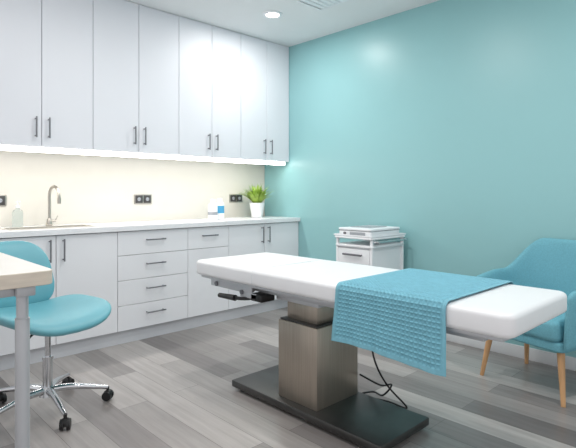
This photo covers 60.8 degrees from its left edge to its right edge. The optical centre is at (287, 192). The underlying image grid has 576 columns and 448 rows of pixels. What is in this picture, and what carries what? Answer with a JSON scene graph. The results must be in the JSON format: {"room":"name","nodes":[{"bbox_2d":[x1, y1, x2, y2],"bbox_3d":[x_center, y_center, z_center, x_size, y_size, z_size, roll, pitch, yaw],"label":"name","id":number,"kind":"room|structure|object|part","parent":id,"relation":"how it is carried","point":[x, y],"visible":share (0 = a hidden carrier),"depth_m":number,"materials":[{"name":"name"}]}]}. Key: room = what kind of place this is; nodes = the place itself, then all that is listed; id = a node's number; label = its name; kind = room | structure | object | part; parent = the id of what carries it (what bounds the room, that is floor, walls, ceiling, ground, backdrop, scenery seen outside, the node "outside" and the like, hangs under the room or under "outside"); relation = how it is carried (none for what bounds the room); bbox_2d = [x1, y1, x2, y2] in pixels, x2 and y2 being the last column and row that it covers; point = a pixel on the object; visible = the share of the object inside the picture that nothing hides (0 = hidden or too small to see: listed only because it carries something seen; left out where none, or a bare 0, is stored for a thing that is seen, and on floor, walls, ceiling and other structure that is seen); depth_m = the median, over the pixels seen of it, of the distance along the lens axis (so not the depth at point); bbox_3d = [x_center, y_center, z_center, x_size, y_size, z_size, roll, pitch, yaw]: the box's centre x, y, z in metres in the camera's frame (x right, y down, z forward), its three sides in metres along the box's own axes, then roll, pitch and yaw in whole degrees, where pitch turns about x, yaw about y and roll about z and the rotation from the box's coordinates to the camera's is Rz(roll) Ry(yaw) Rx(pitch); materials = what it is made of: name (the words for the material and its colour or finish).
{"room":"medical examination room","nodes":[
{"label":"medical examination room","id":0,"kind":"room"},
{"bbox_2d":[125,0,438,46],"bbox_3d":[-0.154,-1.570,1.639,5.245,0.100,5.780,0,0,-44],"label":"ceiling","id":1,"kind":"structure","parent":0,"point":[299,23],"depth_m":4.18,"materials":[{"name":"white paint"}]},
{"bbox_2d":[263,10,282,17],"bbox_3d":[-0.131,-1.514,4.169,0.170,0.011,0.170,0,0,-44],"label":"recessed light","id":2,"kind":"object","parent":1,"relation":"in","point":[272,13],"visible":1,"depth_m":4.16,"materials":[{"name":"white plastic"}]},
{"bbox_2d":[295,0,348,10],"bbox_3d":[0.266,-1.515,3.856,0.300,0.010,0.300,0,0,-44],"label":"ceiling vent","id":3,"kind":"object","parent":1,"relation":"in","point":[323,4],"depth_m":3.91,"materials":[{"name":"white metal"}]},
{"bbox_2d":[0,307,575,447],"bbox_3d":[-0.154,1.190,1.639,5.245,0.080,5.780,0,0,-44],"label":"floor","id":4,"kind":"structure","parent":0,"point":[175,389],"depth_m":2.73,"materials":[{"name":"wood"}]},
{"bbox_2d":[0,252,51,447],"bbox_3d":[-1.545,0.705,1.497,1.340,0.881,0.760,0,0,-44],"label":"desk","id":5,"kind":"object","parent":4,"relation":"on","point":[19,278],"visible":1,"depth_m":1.67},
{"bbox_2d":[0,241,113,429],"bbox_3d":[-1.299,0.710,2.598,0.668,0.880,0.617,0,0,34],"label":"swivel chair","id":6,"kind":"object","parent":4,"relation":"on","point":[73,313],"visible":0.66,"depth_m":2.61,"materials":[{"name":"leather"}]},
{"bbox_3d":[-1.523,0.460,2.719,0.162,0.380,0.397,0,0,34],"label":"backrest","id":7,"kind":"part","parent":6,"relation":"part of","materials":[{"name":"leather"}]},
{"bbox_3d":[-1.261,0.650,2.601,0.530,0.114,0.550,0,0,34],"label":"seat","id":8,"kind":"part","parent":6,"relation":"part of","materials":[{"name":"leather"}]},
{"bbox_2d":[0,221,297,370],"bbox_3d":[-1.326,0.719,3.980,3.493,0.862,0.576,0,0,-44],"label":"base cabinet","id":9,"kind":"object","parent":4,"relation":"on","point":[152,285],"visible":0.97,"depth_m":3.85,"materials":[{"name":"laminate"}]},
{"bbox_2d":[0,216,299,237],"bbox_3d":[-1.330,0.269,3.984,3.493,0.037,0.564,0,0,-44],"label":"countertop","id":10,"kind":"structure","parent":9,"relation":"on","point":[201,222],"depth_m":3.90,"materials":[{"name":"stone"}]},
{"bbox_2d":[12,201,22,226],"bbox_3d":[-1.980,0.152,3.598,0.072,0.194,0.076,0,0,-44],"label":"soap dispenser","id":11,"kind":"object","parent":10,"relation":"on","point":[17,214],"visible":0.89,"depth_m":3.57,"materials":[{"name":"clear plastic"}]},
{"bbox_2d":[0,224,94,230],"bbox_3d":[-1.725,0.353,3.555,0.606,0.214,0.236,0,0,-44],"label":"sink","id":12,"kind":"object","parent":10,"relation":"in","point":[63,226],"visible":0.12,"depth_m":3.55,"materials":[{"name":"metal"}]},
{"bbox_2d":[10,226,78,229],"bbox_3d":[-1.725,0.356,3.555,0.568,0.207,0.198,0,0,-44],"label":"basin","id":13,"kind":"object","parent":12,"relation":"in","point":[41,227],"depth_m":3.53,"materials":[{"name":"metal"}]},
{"bbox_2d":[45,185,60,225],"bbox_3d":[-1.754,0.096,3.693,0.092,0.307,0.174,0,0,-44],"label":"faucet","id":14,"kind":"object","parent":10,"relation":"on","point":[49,220],"visible":1,"depth_m":3.71,"materials":[{"name":"silver metal"}]},
{"bbox_3d":[-1.755,0.071,3.684,0.159,0.257,0.021,0,0,36],"label":"spout","id":15,"kind":"part","parent":14,"relation":"part of","materials":[{"name":"silver metal"}]},
{"bbox_2d":[208,199,217,219],"bbox_3d":[-0.696,0.154,4.541,0.090,0.190,0.090,0,0,-44],"label":"lotion bottle","id":16,"kind":"object","parent":10,"relation":"on","point":[212,206],"visible":0.99,"depth_m":4.50,"materials":[{"name":"white plastic"}]},
{"bbox_2d":[217,198,223,219],"bbox_3d":[-0.644,0.149,4.646,0.082,0.200,0.082,0,0,-44],"label":"lotion bottle","id":17,"kind":"object","parent":10,"relation":"on","point":[220,203],"visible":0.8,"depth_m":4.61,"materials":[{"name":"white plastic"}]},
{"bbox_2d":[239,183,270,217],"bbox_3d":[-0.313,0.073,5.021,0.386,0.353,0.379,0,0,-44],"label":"potted plant","id":18,"kind":"object","parent":10,"relation":"on","point":[256,194],"visible":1,"depth_m":4.97,"materials":[{"name":"green plant"}]},
{"bbox_3d":[-0.318,0.174,5.028,0.152,0.150,0.152,0,0,-44],"label":"pot","id":19,"kind":"part","parent":18,"relation":"part of","materials":[{"name":"white ceramic"}]},
{"bbox_2d":[334,225,407,269],"bbox_3d":[0.686,0.711,4.002,0.482,0.879,0.441,0,0,-44],"label":"utility cart","id":20,"kind":"object","parent":4,"relation":"on","point":[369,250],"visible":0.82,"depth_m":3.90,"materials":[{"name":"white plastic"}]},
{"bbox_3d":[0.506,0.485,3.865,0.032,0.016,0.180,0,0,-44],"label":"drawer handle","id":21,"kind":"part","parent":20,"relation":"part of","materials":[{"name":"metal"}]},
{"bbox_3d":[0.521,0.532,3.880,0.016,0.183,0.312,0,0,-44],"label":"drawer","id":22,"kind":"part","parent":20,"relation":"part of","materials":[{"name":"white plastic"}]},
{"bbox_3d":[0.544,0.320,3.853,0.004,0.025,0.150,0,0,-44],"label":"device panel","id":23,"kind":"part","parent":20,"relation":"part of","materials":[{"name":"white plastic"}]},
{"bbox_3d":[0.667,0.287,4.019,0.410,0.022,0.330,0,0,-44],"label":"device lid","id":24,"kind":"part","parent":20,"relation":"part of","materials":[{"name":"white plastic"}]},
{"bbox_2d":[335,235,404,240],"bbox_3d":[0.672,0.352,4.024,0.470,0.020,0.390,0,0,-44],"label":"tray","id":25,"kind":"object","parent":20,"relation":"on","point":[361,237],"depth_m":3.84,"materials":[{"name":"white plastic"}]},
{"bbox_3d":[0.823,0.375,3.868,0.426,0.016,0.058,0,0,-44],"label":"push handle","id":26,"kind":"part","parent":20,"relation":"part of","materials":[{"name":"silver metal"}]},
{"bbox_2d":[197,252,566,447],"bbox_3d":[0.304,0.777,2.507,0.622,0.754,1.890,0,0,-44],"label":"examination table","id":27,"kind":"object","parent":4,"relation":"on","point":[315,378],"visible":0.89,"depth_m":2.48,"materials":[{"name":"white leather"}]},
{"bbox_3d":[-0.212,0.569,2.710,0.209,0.057,0.047,0,0,20],"label":"release lever","id":28,"kind":"part","parent":27,"relation":"part of","materials":[{"name":"black plastic"}]},
{"bbox_3d":[-0.138,0.565,2.673,0.100,0.041,0.090,0,0,-44],"label":"lever mount","id":29,"kind":"part","parent":27,"relation":"part of","materials":[{"name":"black plastic"}]},
{"bbox_3d":[0.180,1.112,2.634,0.405,0.040,1.055,0,0,-44],"label":"plate","id":30,"kind":"part","parent":27,"relation":"part of","materials":[{"name":"metal"}]},
{"bbox_3d":[0.295,0.446,2.499,0.595,0.088,1.890,0,0,-44],"label":"mattress","id":31,"kind":"part","parent":27,"relation":"part of","materials":[{"name":"white leather"}]},
{"bbox_2d":[331,268,513,376],"bbox_3d":[0.602,0.523,2.163,0.644,0.267,0.544,0,0,-44],"label":"towel","id":32,"kind":"object","parent":27,"relation":"on","point":[399,315],"visible":0.97,"depth_m":1.97,"materials":[{"name":"blue fabric"}]},
{"bbox_2d":[476,238,575,406],"bbox_3d":[1.552,0.724,2.981,0.546,0.858,0.656,0,0,-29],"label":"armchair","id":33,"kind":"object","parent":4,"relation":"on","point":[546,263],"visible":0.49,"depth_m":3.09,"materials":[{"name":"fabric"}]},
{"bbox_3d":[1.530,0.835,2.969,0.455,0.060,0.550,0,0,-29],"label":"seat","id":34,"kind":"part","parent":33,"relation":"part of","materials":[{"name":"fabric"}]},
{"bbox_2d":[523,312,565,341],"bbox_3d":[1.517,0.752,2.962,0.465,0.125,0.512,0,0,-29],"label":"seat cushion","id":35,"kind":"object","parent":33,"relation":"on","point":[552,330],"depth_m":2.68,"materials":[{"name":"fabric"}]},
{"bbox_2d":[265,0,575,357],"bbox_3d":[1.737,-0.185,3.383,0.100,2.670,5.680,0,0,-44],"label":"wall","id":36,"kind":"structure","parent":0,"point":[450,124],"depth_m":3.87,"materials":[{"name":"teal paint"}]},
{"bbox_2d":[446,333,575,370],"bbox_3d":[1.892,1.107,3.139,0.014,0.085,5.115,0,0,-44],"label":"baseboard","id":37,"kind":"structure","parent":36,"relation":"attached to","point":[545,357],"depth_m":3.43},
{"bbox_3d":[-2.120,-0.185,3.689,5.245,2.670,0.100,0,0,-44],"label":"wall","id":38,"kind":"structure","parent":0,"visible":0},
{"bbox_2d":[0,150,264,226],"bbox_3d":[-1.522,-0.036,4.184,3.493,0.570,0.012,0,0,-44],"label":"backsplash","id":39,"kind":"structure","parent":38,"relation":"attached to","point":[93,188],"depth_m":4.22,"materials":[{"name":"beige paint"}]},
{"bbox_2d":[0,194,6,205],"bbox_3d":[-2.142,0.055,3.572,0.170,0.088,0.014,0,0,-44],"label":"electrical outlet","id":40,"kind":"object","parent":39,"relation":"attached to","point":[3,197],"visible":1,"depth_m":3.61,"materials":[{"name":"black plastic"}]},
{"bbox_2d":[0,196,4,204],"bbox_3d":[-2.111,0.055,3.597,0.068,0.068,0.003,0,0,-44],"label":"socket","id":41,"kind":"object","parent":40,"relation":"attached to","point":[2,198],"depth_m":3.61,"materials":[{"name":"plastic"}]},
{"bbox_2d":[134,194,151,203],"bbox_3d":[-1.294,0.055,4.385,0.170,0.088,0.014,0,0,-44],"label":"electrical outlet","id":42,"kind":"object","parent":39,"relation":"attached to","point":[138,198],"visible":1,"depth_m":4.38,"materials":[{"name":"black plastic"}]},
{"bbox_2d":[136,195,142,202],"bbox_3d":[-1.321,0.055,4.355,0.068,0.068,0.003,0,0,-44],"label":"socket","id":43,"kind":"object","parent":42,"relation":"attached to","point":[139,198],"depth_m":4.35,"materials":[{"name":"plastic"}]},
{"bbox_2d":[144,195,150,202],"bbox_3d":[-1.263,0.055,4.410,0.068,0.068,0.003,0,0,-44],"label":"socket","id":44,"kind":"object","parent":42,"relation":"attached to","point":[147,198],"depth_m":4.41,"materials":[{"name":"plastic"}]},
{"bbox_2d":[229,194,242,202],"bbox_3d":[-0.539,0.055,5.108,0.170,0.088,0.014,0,0,-44],"label":"electrical outlet","id":45,"kind":"object","parent":39,"relation":"attached to","point":[233,198],"visible":0.97,"depth_m":5.10,"materials":[{"name":"black plastic"}]},
{"bbox_2d":[0,0,288,164],"bbox_3d":[-1.375,-0.903,4.030,3.493,1.231,0.436,0,0,-44],"label":"upper cabinet","id":46,"kind":"object","parent":38,"relation":"attached to","point":[119,78],"visible":1,"depth_m":3.93,"materials":[{"name":"laminate"}]},
{"bbox_3d":[-1.863,-0.919,3.325,0.356,1.193,0.019,0,0,-44],"label":"door","id":47,"kind":"part","parent":46,"relation":"part of","materials":[{"name":"white laminate"}]},
{"bbox_3d":[-1.603,-0.919,3.575,0.357,1.193,0.019,0,0,-44],"label":"door","id":48,"kind":"part","parent":46,"relation":"part of","materials":[{"name":"white laminate"}]},
{"bbox_3d":[-1.339,-0.919,3.828,0.366,1.193,0.019,0,0,-44],"label":"door","id":49,"kind":"part","parent":46,"relation":"part of","materials":[{"name":"white laminate"}]},
{"bbox_2d":[4,150,271,164],"bbox_3d":[-1.287,-0.290,3.911,3.435,0.005,0.038,0,0,-44],"label":"diffuser","id":50,"kind":"object","parent":46,"relation":"attached to","point":[81,152],"depth_m":4.02,"materials":[{"name":"white plastic"}]},
{"bbox_2d":[0,145,284,164],"bbox_3d":[-1.273,-0.304,3.897,3.435,0.032,0.004,0,0,-44],"label":"under-cabinet light","id":51,"kind":"object","parent":46,"relation":"attached to","point":[64,149],"depth_m":3.95,"materials":[{"name":"white plastic"}]},
{"bbox_3d":[-1.072,-0.919,4.083,0.364,1.193,0.019,0,0,-44],"label":"door","id":52,"kind":"part","parent":46,"relation":"part of","materials":[{"name":"white laminate"}]},
{"bbox_3d":[-0.816,-0.919,4.328,0.337,1.193,0.019,0,0,-44],"label":"door","id":53,"kind":"part","parent":46,"relation":"part of","materials":[{"name":"white laminate"}]},
{"bbox_3d":[-0.573,-0.919,4.561,0.328,1.193,0.019,0,0,-44],"label":"door","id":54,"kind":"part","parent":46,"relation":"part of","materials":[{"name":"white laminate"}]},
{"bbox_3d":[-0.335,-0.919,4.790,0.325,1.193,0.019,0,0,-44],"label":"door","id":55,"kind":"part","parent":46,"relation":"part of","materials":[{"name":"white laminate"}]},
{"bbox_3d":[-0.105,-0.919,5.009,0.302,1.193,0.019,0,0,-44],"label":"door","id":56,"kind":"part","parent":46,"relation":"part of","materials":[{"name":"white laminate"}]}
]}

